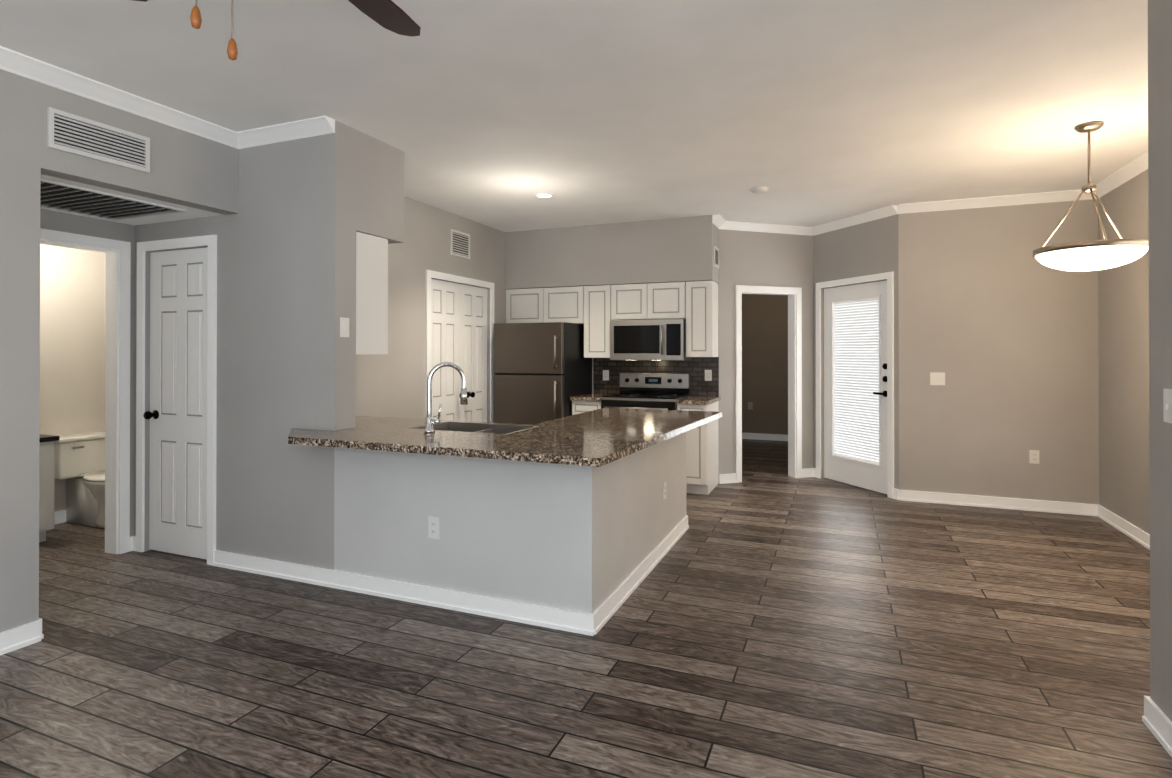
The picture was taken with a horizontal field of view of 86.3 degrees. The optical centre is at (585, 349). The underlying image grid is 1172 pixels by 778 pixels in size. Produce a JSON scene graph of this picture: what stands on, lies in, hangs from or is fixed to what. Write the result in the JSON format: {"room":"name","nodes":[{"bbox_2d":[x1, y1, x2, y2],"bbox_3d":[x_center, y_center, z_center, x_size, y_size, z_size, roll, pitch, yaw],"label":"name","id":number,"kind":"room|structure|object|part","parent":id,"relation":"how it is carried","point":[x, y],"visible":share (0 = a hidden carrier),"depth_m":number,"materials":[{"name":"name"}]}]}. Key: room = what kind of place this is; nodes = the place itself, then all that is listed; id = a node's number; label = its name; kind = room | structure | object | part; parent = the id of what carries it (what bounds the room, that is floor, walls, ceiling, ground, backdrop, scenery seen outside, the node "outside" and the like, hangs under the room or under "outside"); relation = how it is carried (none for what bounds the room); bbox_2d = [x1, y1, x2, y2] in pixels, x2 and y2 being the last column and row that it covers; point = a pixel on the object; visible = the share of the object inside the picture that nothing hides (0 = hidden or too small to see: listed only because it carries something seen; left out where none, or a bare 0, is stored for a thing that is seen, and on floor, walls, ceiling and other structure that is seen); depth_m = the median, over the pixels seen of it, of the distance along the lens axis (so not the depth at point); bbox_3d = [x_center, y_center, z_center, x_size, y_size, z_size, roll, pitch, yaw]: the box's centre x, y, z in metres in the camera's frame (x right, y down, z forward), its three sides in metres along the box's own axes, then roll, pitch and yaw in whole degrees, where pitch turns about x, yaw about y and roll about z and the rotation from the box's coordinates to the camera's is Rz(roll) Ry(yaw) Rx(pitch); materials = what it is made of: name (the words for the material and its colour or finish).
{"room":"empty living room","nodes":[
{"label":"empty living room","id":0,"kind":"room"},
{"bbox_2d":[40,244,105,511],"bbox_3d":[-4.389,0.024,4.603,0.120,2.700,2.600,0,0,22],"label":"wall","id":1,"kind":"structure","parent":0,"point":[72,332],"depth_m":5.04,"materials":[{"name":"paint"}]},
{"bbox_2d":[54,510,65,524],"bbox_3d":[-4.325,1.327,4.570,0.020,0.095,2.600,0,0,22],"label":"baseboard","id":2,"kind":"structure","parent":1,"relation":"attached to","point":[59,516],"depth_m":4.95,"materials":[{"name":"white wood"}]},
{"bbox_2d":[40,209,134,536],"bbox_3d":[-3.514,0.019,3.444,0.120,2.700,2.120,0,0,22],"label":"wall","id":3,"kind":"structure","parent":0,"point":[68,223],"depth_m":4.20,"materials":[{"name":"grey paint"}]},
{"bbox_2d":[40,228,130,553],"bbox_3d":[-3.339,0.320,3.868,0.156,2.102,0.884,0,0,22],"label":"door frame","id":4,"kind":"structure","parent":3,"relation":"attached to","point":[117,426],"depth_m":4.20,"materials":[{"name":"white wood"}]},
{"bbox_2d":[130,536,132,550],"bbox_3d":[-3.471,1.321,3.356,0.020,0.095,2.000,0,0,22],"label":"baseboard","id":5,"kind":"structure","parent":3,"relation":"attached to","point":[131,543],"depth_m":4.26,"materials":[{"name":"white wood"}]},
{"bbox_2d":[40,174,222,225],"bbox_3d":[-3.074,-1.094,3.204,0.880,0.476,2.000,0,0,22],"label":"ceiling","id":6,"kind":"structure","parent":0,"point":[191,213],"depth_m":3.89,"materials":[{"name":"paint"}]},
{"bbox_2d":[40,179,185,219],"bbox_3d":[-2.903,-0.849,3.565,0.660,0.028,0.820,0,0,22],"label":"ceiling vent","id":7,"kind":"object","parent":6,"relation":"in","point":[71,198],"visible":0.71,"depth_m":3.64,"materials":[{"name":"white"}]},
{"bbox_2d":[0,69,506,632],"bbox_3d":[-2.495,0.018,3.291,0.120,2.700,9.010,0,0,22],"label":"wall","id":8,"kind":"structure","parent":0,"point":[192,171],"depth_m":3.33,"materials":[{"name":"grey paint"}]},
{"bbox_2d":[0,620,40,655],"bbox_3d":[-3.352,1.310,1.012,0.020,0.095,4.154,0,0,22],"label":"baseboard","id":9,"kind":"structure","parent":8,"relation":"attached to","point":[16,638],"depth_m":2.86,"materials":[{"name":"white wood"}]},
{"bbox_2d":[39,618,43,638],"bbox_3d":[-2.625,1.319,2.970,0.120,0.095,0.020,0,0,22],"label":"baseboard","id":10,"kind":"structure","parent":8,"relation":"attached to","point":[42,635],"depth_m":2.95,"materials":[{"name":"white wood"}]},
{"bbox_2d":[47,107,149,172],"bbox_3d":[-2.468,-1.057,3.188,0.012,0.190,0.470,0,0,22],"label":"air vent","id":11,"kind":"object","parent":8,"relation":"in","point":[77,135],"visible":1,"depth_m":3.16,"materials":[{"name":"white metal"}]},
{"bbox_2d":[0,46,238,148],"bbox_3d":[-3.127,-1.302,1.498,0.076,0.076,5.200,0,0,22],"label":"crown molding","id":12,"kind":"structure","parent":8,"relation":"attached to","point":[25,66],"depth_m":3.19,"materials":[{"name":"white wood"}]},
{"bbox_2d":[431,279,467,420],"bbox_3d":[-1.315,0.359,5.962,0.166,2.028,0.525,0,0,22],"label":"pantry door","id":13,"kind":"structure","parent":8,"relation":"in","point":[445,321],"depth_m":6.00,"materials":[{"name":"white wood"}]},
{"bbox_3d":[-1.367,0.308,5.984,0.001,1.743,0.346,0,0,22],"label":"panel","id":14,"kind":"part","parent":13,"relation":"part of","materials":[{"name":"grey wood"}]},
{"bbox_2d":[425,270,493,421],"bbox_3d":[-1.223,0.331,6.210,0.018,2.102,1.184,0,0,22],"label":"door frame","id":15,"kind":"structure","parent":8,"relation":"attached to","point":[430,274],"depth_m":5.91,"materials":[{"name":"white wood"}]},
{"bbox_2d":[450,229,469,258],"bbox_3d":[-1.241,-1.038,6.181,0.013,0.250,0.330,0,0,22],"label":"air vent","id":16,"kind":"object","parent":8,"relation":"in","point":[459,244],"visible":0.98,"depth_m":6.17,"materials":[{"name":"white metal"}]},
{"bbox_2d":[459,284,486,421],"bbox_3d":[-1.115,0.361,6.452,0.166,2.028,0.525,0,0,22],"label":"pantry door","id":17,"kind":"structure","parent":8,"relation":"in","point":[473,333],"depth_m":6.46,"materials":[{"name":"white wood"}]},
{"bbox_3d":[-1.147,0.452,6.246,0.071,0.060,0.060,0,0,22],"label":"knob","id":18,"kind":"part","parent":17,"relation":"part of","materials":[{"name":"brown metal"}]},
{"bbox_3d":[-1.167,0.310,6.473,0.001,1.743,0.346,0,0,22],"label":"panel","id":19,"kind":"part","parent":17,"relation":"part of","materials":[{"name":"grey wood"}]},
{"bbox_2d":[134,120,561,608],"bbox_3d":[-1.566,0.020,3.753,3.249,2.700,0.170,0,0,22],"label":"wall","id":20,"kind":"structure","parent":0,"point":[297,278],"depth_m":3.68,"materials":[{"name":"grey paint"}]},
{"bbox_2d":[144,247,207,559],"bbox_3d":[-2.701,0.350,4.138,0.626,2.028,0.106,0,0,22],"label":"closet door","id":21,"kind":"structure","parent":20,"relation":"in","point":[176,414],"depth_m":4.16,"materials":[{"name":"white wood"}]},
{"bbox_3d":[-2.937,0.443,4.215,0.060,0.060,0.071,0,0,22],"label":"knob","id":22,"kind":"part","parent":21,"relation":"part of","materials":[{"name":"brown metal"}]},
{"bbox_3d":[-2.691,0.300,4.162,0.413,1.743,0.001,0,0,22],"label":"panel","id":23,"kind":"part","parent":21,"relation":"part of","materials":[{"name":"grey wood"}]},
{"bbox_2d":[136,235,216,565],"bbox_3d":[-2.709,0.321,4.119,0.756,2.102,0.018,0,0,22],"label":"trim","id":24,"kind":"structure","parent":20,"relation":"attached to","point":[210,241],"depth_m":4.03,"materials":[{"name":"white wood"}]},
{"bbox_2d":[237,115,334,148],"bbox_3d":[-1.830,-1.292,3.735,0.779,0.076,0.076,0,0,22],"label":"crown molding","id":25,"kind":"structure","parent":20,"relation":"attached to","point":[296,130],"depth_m":3.71,"materials":[{"name":"white wood"}]},
{"bbox_2d":[340,317,348,336],"bbox_3d":[-1.419,-0.130,3.683,0.015,0.115,0.072,0,0,22],"label":"light switch","id":26,"kind":"object","parent":20,"relation":"attached to","point":[344,327],"visible":1,"depth_m":3.68,"materials":[{"name":"white plastic"}]},
{"bbox_2d":[133,536,594,635],"bbox_3d":[-1.534,1.322,3.631,3.397,0.095,0.020,0,0,22],"label":"baseboard","id":27,"kind":"structure","parent":20,"relation":"attached to","point":[543,616],"depth_m":3.37,"materials":[{"name":"white wood"}]},
{"bbox_2d":[356,231,387,353],"bbox_3d":[-1.692,-0.341,4.064,0.770,0.746,0.294,0,0,22],"label":"upper cabinet","id":28,"kind":"object","parent":20,"relation":"attached to","point":[371,294],"visible":0.4,"depth_m":3.91,"materials":[{"name":"white wood"}]},
{"bbox_2d":[428,516,439,538],"bbox_3d":[-0.815,0.955,3.342,0.072,0.115,0.010,0,0,22],"label":"outlet","id":29,"kind":"object","parent":20,"relation":"attached to","point":[433,527],"visible":1,"depth_m":3.34,"materials":[{"name":"white plastic"}]},
{"bbox_2d":[356,130,403,243],"bbox_3d":[-1.666,-1.023,4.134,0.779,0.610,0.450,0,0,22],"label":"soffit","id":30,"kind":"structure","parent":0,"point":[379,188],"depth_m":3.97,"materials":[{"name":"grey paint"}]},
{"bbox_2d":[0,0,1147,231],"bbox_3d":[-0.335,-1.388,4.190,8.400,0.120,12.900,0,0,22],"label":"ceiling","id":31,"kind":"structure","parent":0,"point":[496,114],"depth_m":3.20,"materials":[{"name":"paint"}]},
{"bbox_2d":[134,0,420,59],"bbox_3d":[-0.782,-0.996,1.417,1.334,0.690,1.305,0,0,22],"label":"ceiling fan","id":32,"kind":"object","parent":31,"relation":"hanging from","point":[390,15],"visible":1,"depth_m":1.87,"materials":[{"name":"brown wood"}]},
{"bbox_3d":[-0.847,-0.721,1.356,0.022,0.050,0.022,0,0,22],"label":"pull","id":33,"kind":"part","parent":32,"relation":"part of","materials":[{"name":"brown wood"}]},
{"bbox_3d":[-0.796,-0.801,1.406,0.006,0.200,0.007,0,0,22],"label":"chain","id":34,"kind":"part","parent":32,"relation":"part of","materials":[{"name":"silver metal"}]},
{"bbox_3d":[-0.796,-0.676,1.407,0.022,0.050,0.022,0,0,22],"label":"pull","id":35,"kind":"part","parent":32,"relation":"part of","materials":[{"name":"brown wood"}]},
{"bbox_2d":[534,193,552,197],"bbox_3d":[-0.361,-1.320,5.367,0.164,0.004,0.164,0,0,22],"label":"recessed light","id":36,"kind":"object","parent":31,"relation":"in","point":[543,195],"visible":1,"depth_m":5.36,"materials":[{"name":"white"}]},
{"bbox_2d":[752,187,768,193],"bbox_3d":[1.434,-1.305,5.139,0.132,0.036,0.132,0,0,22],"label":"smoke detector","id":37,"kind":"object","parent":31,"relation":"attached to","point":[759,190],"visible":1,"depth_m":5.10,"materials":[{"name":"white plastic"}]},
{"bbox_2d":[1033,121,1148,270],"bbox_3d":[2.981,-0.899,3.702,0.548,0.862,0.548,0,0,22],"label":"pendant light","id":38,"kind":"object","parent":31,"relation":"hanging from","point":[1093,255],"visible":1,"depth_m":3.58,"materials":[{"name":"white glass"}]},
{"bbox_3d":[2.981,-0.528,3.700,0.524,0.121,0.524,0,0,22],"label":"lamp shade","id":39,"kind":"part","parent":38,"relation":"part of","materials":[{"name":"white glass"}]},
{"bbox_2d":[0,439,1171,777],"bbox_3d":[-0.335,1.402,4.177,8.400,0.060,12.900,0,0,22],"label":"floor","id":40,"kind":"structure","parent":0,"point":[770,619],"depth_m":2.71,"materials":[{"name":"brown wood"}]},
{"bbox_2d":[39,434,58,541],"bbox_3d":[-4.248,0.947,4.038,0.554,0.850,1.170,0,0,22],"label":"bathroom vanity","id":41,"kind":"object","parent":40,"relation":"on","point":[46,478],"visible":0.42,"depth_m":4.42,"materials":[{"name":"white wood"}]},
{"bbox_2d":[55,431,104,528],"bbox_3d":[-3.789,1.031,4.957,0.707,0.690,0.524,0,0,22],"label":"toilet","id":42,"kind":"object","parent":40,"relation":"on","point":[80,463],"visible":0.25,"depth_m":4.89,"materials":[{"name":"white ceramic"}]},
{"bbox_3d":[-4.023,0.864,5.054,0.188,0.285,0.500,0,0,22],"label":"tank","id":43,"kind":"part","parent":42,"relation":"part of","materials":[{"name":"white ceramic"}]},
{"bbox_3d":[-4.021,0.703,5.053,0.206,0.033,0.524,0,0,22],"label":"lid","id":44,"kind":"part","parent":42,"relation":"part of","materials":[{"name":"white ceramic"}]},
{"bbox_3d":[-3.696,0.989,4.919,0.508,0.027,0.384,0,0,22],"label":"seat","id":45,"kind":"part","parent":42,"relation":"part of","materials":[{"name":"white ceramic"}]},
{"bbox_2d":[493,322,591,423],"bbox_3d":[-0.461,0.557,6.710,0.790,1.655,0.856,0,0,22],"label":"refrigerator","id":46,"kind":"object","parent":40,"relation":"on","point":[543,371],"visible":0.6,"depth_m":6.38,"materials":[{"name":"silver metal"}]},
{"bbox_3d":[-0.302,0.292,6.214,0.022,0.860,0.056,0,0,22],"label":"handle","id":47,"kind":"part","parent":46,"relation":"part of","materials":[{"name":"silver metal"}]},
{"bbox_2d":[572,401,600,414],"bbox_3d":[0.119,0.954,6.616,0.323,0.860,0.614,0,0,22],"label":"base cabinet","id":48,"kind":"object","parent":40,"relation":"on","point":[578,407],"visible":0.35,"depth_m":6.34,"materials":[{"name":"white wood"}]},
{"bbox_3d":[0.004,0.890,6.336,0.256,0.665,0.001,0,0,22],"label":"panel","id":49,"kind":"part","parent":48,"relation":"part of","materials":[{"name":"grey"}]},
{"bbox_2d":[570,393,720,404],"bbox_3d":[0.614,0.502,6.402,1.408,0.038,0.640,0,0,22],"label":"countertop","id":50,"kind":"structure","parent":48,"relation":"on","point":[702,400],"depth_m":6.27,"materials":[{"name":"stone"}]},
{"bbox_2d":[601,373,689,409],"bbox_3d":[0.609,0.818,6.364,0.758,1.130,0.702,0,0,22],"label":"range","id":51,"kind":"object","parent":40,"relation":"on","point":[639,390],"visible":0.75,"depth_m":6.50,"materials":[{"name":"silver metal"}]},
{"bbox_3d":[0.487,0.571,6.069,0.638,0.024,0.062,0,0,22],"label":"handle","id":52,"kind":"part","parent":51,"relation":"part of","materials":[{"name":"silver metal"}]},
{"bbox_3d":[0.505,0.896,6.110,0.750,0.790,0.030,0,0,22],"label":"door","id":53,"kind":"part","parent":51,"relation":"part of","materials":[{"name":"black"}]},
{"bbox_2d":[602,393,687,398],"bbox_3d":[0.611,0.468,6.371,0.750,0.019,0.550,0,0,22],"label":"cooktop","id":54,"kind":"object","parent":51,"relation":"in","point":[616,395],"depth_m":6.25,"materials":[{"name":"black"}]},
{"bbox_2d":[677,401,718,494],"bbox_3d":[1.117,0.952,6.207,0.286,0.860,0.614,0,0,22],"label":"base cabinet","id":55,"kind":"object","parent":40,"relation":"on","point":[702,459],"visible":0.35,"depth_m":5.93,"materials":[{"name":"white wood"}]},
{"bbox_3d":[1.002,0.888,5.927,0.219,0.665,0.001,0,0,22],"label":"panel","id":56,"kind":"part","parent":55,"relation":"part of","materials":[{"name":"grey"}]},
{"bbox_3d":[-0.730,0.945,4.444,2.248,0.858,1.841,0,0,22],"label":"base cabinet","id":57,"kind":"object","parent":40,"relation":"on","visible":0},
{"bbox_2d":[288,416,675,466],"bbox_3d":[-0.897,0.570,3.614,2.584,0.200,1.015,0,0,22],"label":"countertop","id":58,"kind":"structure","parent":57,"relation":"on","point":[392,434],"depth_m":3.36,"materials":[{"name":"stone"}]},
{"bbox_2d":[423,362,467,432],"bbox_3d":[-0.805,0.269,3.578,0.194,0.396,0.188,0,0,22],"label":"faucet","id":59,"kind":"object","parent":58,"relation":"on","point":[430,421],"visible":1,"depth_m":3.54,"materials":[{"name":"silver metal"}]},
{"bbox_3d":[-0.839,0.362,3.522,0.070,0.112,0.026,0,0,22],"label":"handle","id":60,"kind":"part","parent":59,"relation":"part of","materials":[{"name":"silver metal"}]},
{"bbox_2d":[408,422,537,433],"bbox_3d":[-0.673,0.571,3.779,0.676,0.199,0.416,0,0,22],"label":"sink","id":61,"kind":"object","parent":58,"relation":"in","point":[469,427],"depth_m":3.96,"materials":[{"name":"silver metal"}]},
{"bbox_2d":[544,408,721,435],"bbox_3d":[0.354,0.492,4.344,0.953,0.038,1.275,0,0,22],"label":"countertop","id":62,"kind":"structure","parent":57,"relation":"on","point":[683,421],"depth_m":4.28,"materials":[{"name":"stone"}]},
{"bbox_2d":[505,215,718,288],"bbox_3d":[0.231,-0.998,6.731,2.320,0.636,0.345,0,0,22],"label":"soffit","id":63,"kind":"structure","parent":0,"point":[663,250],"depth_m":6.52,"materials":[{"name":"grey paint"}]},
{"bbox_2d":[714,246,718,268],"bbox_3d":[1.315,-0.928,6.300,0.012,0.200,0.240,0,0,22],"label":"air vent","id":64,"kind":"object","parent":63,"relation":"attached to","point":[716,257],"visible":1,"depth_m":6.31,"materials":[{"name":"white metal"}]},
{"bbox_2d":[562,432,686,613],"bbox_3d":[0.347,0.941,3.937,0.120,0.860,1.970,0,0,22],"label":"wall","id":65,"kind":"structure","parent":0,"point":[584,539],"depth_m":3.30,"materials":[{"name":"paint"}]},
{"bbox_2d":[593,515,688,634],"bbox_3d":[0.412,1.324,3.909,0.020,0.095,1.970,0,0,22],"label":"baseboard","id":66,"kind":"structure","parent":65,"relation":"attached to","point":[609,606],"depth_m":3.60,"materials":[{"name":"white wood"}]},
{"bbox_2d":[663,481,666,499],"bbox_3d":[0.534,0.954,4.218,0.010,0.115,0.072,0,0,22],"label":"outlet","id":67,"kind":"object","parent":65,"relation":"attached to","point":[664,490],"visible":1,"depth_m":4.21,"materials":[{"name":"white plastic"}]},
{"bbox_2d":[592,283,718,392],"bbox_3d":[0.264,0.035,6.964,2.440,2.700,0.120,0,0,22],"label":"wall","id":68,"kind":"structure","parent":0,"point":[718,318],"depth_m":6.45,"materials":[{"name":"grey paint"}]},
{"bbox_2d":[506,286,583,323],"bbox_3d":[-0.402,-0.475,6.985,0.942,0.398,0.339,0,0,22],"label":"upper cabinet","id":69,"kind":"object","parent":68,"relation":"attached to","point":[547,305],"visible":0.75,"depth_m":6.82,"materials":[{"name":"white wood"}]},
{"bbox_3d":[-0.464,-0.475,6.832,0.825,0.281,0.001,0,0,22],"label":"panel","id":70,"kind":"part","parent":69,"relation":"part of","materials":[{"name":"grey wood"}]},
{"bbox_2d":[584,285,610,357],"bbox_3d":[0.179,-0.293,6.746,0.306,0.765,0.339,0,0,22],"label":"upper cabinet","id":71,"kind":"object","parent":68,"relation":"attached to","point":[597,309],"visible":0.83,"depth_m":6.59,"materials":[{"name":"white wood"}]},
{"bbox_3d":[0.117,-0.293,6.593,0.189,0.648,0.001,0,0,22],"label":"panel","id":72,"kind":"part","parent":71,"relation":"part of","materials":[{"name":"grey wood"}]},
{"bbox_2d":[611,282,685,319],"bbox_3d":[0.688,-0.492,6.538,0.786,0.368,0.339,0,0,22],"label":"upper cabinet","id":73,"kind":"object","parent":68,"relation":"attached to","point":[648,301],"visible":0.94,"depth_m":6.38,"materials":[{"name":"white wood"}]},
{"bbox_3d":[0.626,-0.492,6.385,0.669,0.251,0.001,0,0,22],"label":"panel","id":74,"kind":"part","parent":73,"relation":"part of","materials":[{"name":"grey wood"}]},
{"bbox_2d":[610,319,691,360],"bbox_3d":[0.666,-0.095,6.483,0.776,0.416,0.454,0,0,22],"label":"microwave","id":75,"kind":"object","parent":73,"relation":"attached to","point":[657,339],"visible":0.94,"depth_m":6.31,"materials":[{"name":"silver metal"}]},
{"bbox_3d":[0.760,-0.097,6.229,0.020,0.294,0.055,0,0,22],"label":"handle","id":76,"kind":"part","parent":75,"relation":"part of","materials":[{"name":"silver metal"}]},
{"bbox_2d":[593,319,718,395],"bbox_3d":[0.726,0.084,6.707,1.390,0.800,0.003,0,0,22],"label":"tile backsplash","id":77,"kind":"structure","parent":68,"relation":"attached to","point":[695,368],"depth_m":6.66,"materials":[{"name":"grey tile"}]},
{"bbox_2d":[603,370,608,379],"bbox_3d":[0.219,0.285,6.906,0.072,0.115,0.010,0,0,22],"label":"outlet","id":78,"kind":"object","parent":77,"relation":"attached to","point":[605,374],"visible":1,"depth_m":6.90,"materials":[{"name":"white plastic"}]},
{"bbox_2d":[705,370,711,380],"bbox_3d":[1.266,0.268,6.476,0.072,0.115,0.010,0,0,22],"label":"outlet","id":79,"kind":"object","parent":77,"relation":"attached to","point":[708,375],"visible":1,"depth_m":6.47,"materials":[{"name":"white plastic"}]},
{"bbox_2d":[686,281,717,356],"bbox_3d":[1.179,-0.300,6.336,0.266,0.755,0.339,0,0,22],"label":"upper cabinet","id":80,"kind":"object","parent":68,"relation":"attached to","point":[701,318],"visible":1,"depth_m":6.19,"materials":[{"name":"white wood"}]},
{"bbox_3d":[1.116,-0.300,6.183,0.149,0.638,0.001,0,0,22],"label":"panel","id":81,"kind":"part","parent":80,"relation":"part of","materials":[{"name":"grey wood"}]},
{"bbox_2d":[742,294,787,434],"bbox_3d":[3.030,0.048,9.624,1.400,2.700,0.120,0,0,22],"label":"wall","id":82,"kind":"structure","parent":0,"point":[765,354],"depth_m":9.66,"materials":[{"name":"beige paint"}]},
{"bbox_2d":[748,402,752,409],"bbox_3d":[2.560,0.879,9.741,0.072,0.115,0.010,0,0,22],"label":"outlet","id":83,"kind":"object","parent":82,"relation":"attached to","point":[750,405],"visible":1,"depth_m":9.73,"materials":[{"name":"white plastic"}]},
{"bbox_2d":[742,433,787,440],"bbox_3d":[3.003,1.350,9.553,1.400,0.095,0.020,0,0,22],"label":"baseboard","id":84,"kind":"structure","parent":82,"relation":"attached to","point":[774,437],"depth_m":9.64,"materials":[{"name":"white"}]},
{"bbox_2d":[719,229,813,473],"bbox_3d":[1.907,0.034,6.685,1.170,2.700,0.120,0,0,-18],"label":"wall","id":85,"kind":"structure","parent":0,"point":[749,258],"depth_m":6.59,"materials":[{"name":"grey paint"}]},
{"bbox_2d":[712,215,724,228],"bbox_3d":[1.345,-1.280,6.292,0.076,0.076,0.375,0,0,22],"label":"crown molding","id":86,"kind":"structure","parent":85,"relation":"attached to","point":[718,221],"depth_m":6.21,"materials":[{"name":"white wood"}]},
{"bbox_2d":[720,221,812,235],"bbox_3d":[1.924,-1.278,6.594,1.200,0.076,0.076,0,0,-18],"label":"crown molding","id":87,"kind":"structure","parent":85,"relation":"attached to","point":[762,227],"depth_m":6.58,"materials":[{"name":"white wood"}]},
{"bbox_2d":[719,468,813,483],"bbox_3d":[1.929,1.336,6.613,1.170,0.095,0.020,0,0,-18],"label":"baseboard","id":88,"kind":"structure","parent":85,"relation":"attached to","point":[731,478],"depth_m":6.48,"materials":[{"name":"white wood"}]},
{"bbox_2d":[736,285,801,482],"bbox_3d":[1.921,0.358,6.689,0.804,2.052,0.156,0,0,-18],"label":"door frame","id":89,"kind":"structure","parent":85,"relation":"attached to","point":[794,294],"depth_m":6.73,"materials":[{"name":"white wood"}]},
{"bbox_2d":[813,214,898,488],"bbox_3d":[2.733,0.032,6.294,0.120,2.700,1.143,0,0,-20],"label":"wall","id":90,"kind":"structure","parent":0,"point":[866,248],"depth_m":6.19,"materials":[{"name":"grey paint"}]},
{"bbox_2d":[812,205,897,235],"bbox_3d":[2.641,-1.280,6.267,0.076,0.076,1.143,0,0,-20],"label":"crown molding","id":91,"kind":"structure","parent":90,"relation":"attached to","point":[884,212],"depth_m":6.17,"materials":[{"name":"white wood"}]},
{"bbox_2d":[816,271,893,498],"bbox_3d":[2.668,0.331,6.269,0.018,2.102,1.034,0,0,-20],"label":"door frame","id":92,"kind":"structure","parent":90,"relation":"attached to","point":[889,276],"depth_m":5.84,"materials":[{"name":"white wood"}]},
{"bbox_2d":[824,280,886,493],"bbox_3d":[2.731,0.360,6.292,0.639,2.025,0.698,0,0,22],"label":"patio door","id":93,"kind":"structure","parent":90,"relation":"in","point":[867,475],"depth_m":6.30,"materials":[{"name":"white"}]},
{"bbox_2d":[833,298,878,464],"bbox_3d":[2.723,0.306,6.289,0.024,1.608,0.628,0,0,-20],"label":"door blinds","id":94,"kind":"object","parent":93,"relation":"attached to","point":[868,350],"visible":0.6,"depth_m":6.28,"materials":[{"name":"white plastic"}]},
{"bbox_3d":[2.740,0.307,6.296,0.429,1.610,0.472,0,0,22],"label":"glass","id":95,"kind":"part","parent":93,"relation":"part of","materials":[{"name":"white"}]},
{"bbox_3d":[2.802,0.292,5.943,0.129,0.318,0.095,0,0,22],"label":"handle","id":96,"kind":"part","parent":93,"relation":"part of","materials":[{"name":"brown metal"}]},
{"bbox_2d":[814,468,898,499],"bbox_3d":[2.667,1.335,6.264,0.020,0.095,1.143,0,0,-20],"label":"baseboard","id":97,"kind":"structure","parent":90,"relation":"attached to","point":[895,494],"depth_m":5.75,"materials":[{"name":"white wood"}]},
{"bbox_2d":[898,199,1098,503],"bbox_3d":[3.636,0.029,5.487,1.604,2.700,0.120,0,0,22],"label":"wall","id":98,"kind":"structure","parent":0,"point":[998,324],"depth_m":5.44,"materials":[{"name":"grey paint"}]},
{"bbox_2d":[930,372,944,384],"bbox_3d":[3.157,0.264,5.609,0.118,0.115,0.015,0,0,22],"label":"light switch","id":99,"kind":"object","parent":98,"relation":"attached to","point":[937,378],"visible":1,"depth_m":5.61,"materials":[{"name":"white plastic"}]},
{"bbox_2d":[898,189,1095,213],"bbox_3d":[3.543,-1.284,5.426,1.484,0.076,0.076,0,0,22],"label":"crown molding","id":100,"kind":"structure","parent":98,"relation":"attached to","point":[1016,199],"depth_m":5.42,"materials":[{"name":"white wood"}]},
{"bbox_2d":[899,490,1098,515],"bbox_3d":[3.554,1.331,5.439,1.484,0.095,0.020,0,0,22],"label":"baseboard","id":101,"kind":"structure","parent":98,"relation":"attached to","point":[1010,503],"depth_m":5.42,"materials":[{"name":"white wood"}]},
{"bbox_2d":[1029,450,1038,463],"bbox_3d":[3.827,0.918,5.333,0.072,0.115,0.010,0,0,22],"label":"electrical outlet","id":102,"kind":"object","parent":98,"relation":"attached to","point":[1033,456],"visible":1,"depth_m":5.33,"materials":[{"name":"white plastic"}]},
{"bbox_2d":[1098,169,1149,533],"bbox_3d":[3.612,0.019,3.472,0.120,2.700,3.629,0,0,22],"label":"wall","id":103,"kind":"structure","parent":0,"point":[1124,455],"depth_m":4.68,"materials":[{"name":"grey paint"}]},
{"bbox_2d":[1095,151,1147,197],"bbox_3d":[3.544,-1.293,3.571,0.076,0.076,3.509,0,0,22],"label":"crown molding","id":104,"kind":"structure","parent":103,"relation":"attached to","point":[1127,172],"depth_m":4.61,"materials":[{"name":"white wood"}]},
{"bbox_2d":[1097,505,1149,549],"bbox_3d":[3.570,1.322,3.548,0.020,0.095,3.509,0,0,22],"label":"baseboard","id":105,"kind":"structure","parent":103,"relation":"attached to","point":[1133,532],"depth_m":4.66,"materials":[{"name":"white wood"}]},
{"bbox_2d":[1148,0,1171,721],"bbox_3d":[1.105,0.002,-0.193,0.120,2.700,5.294,0,0,22],"label":"wall","id":106,"kind":"structure","parent":0,"point":[1160,179],"depth_m":2.20,"materials":[{"name":"grey paint"}]},
{"bbox_2d":[1142,695,1171,756],"bbox_3d":[1.043,1.304,-0.166,0.020,0.095,5.308,0,0,22],"label":"baseboard","id":107,"kind":"structure","parent":106,"relation":"attached to","point":[1156,721],"depth_m":2.19,"materials":[{"name":"white wood"}]},
{"bbox_2d":[1163,389,1171,422],"bbox_3d":[1.984,0.193,2.131,0.015,0.115,0.072,0,0,22],"label":"light switch","id":108,"kind":"object","parent":106,"relation":"attached to","point":[1167,405],"visible":1,"depth_m":2.13,"materials":[{"name":"white plastic"}]}
]}

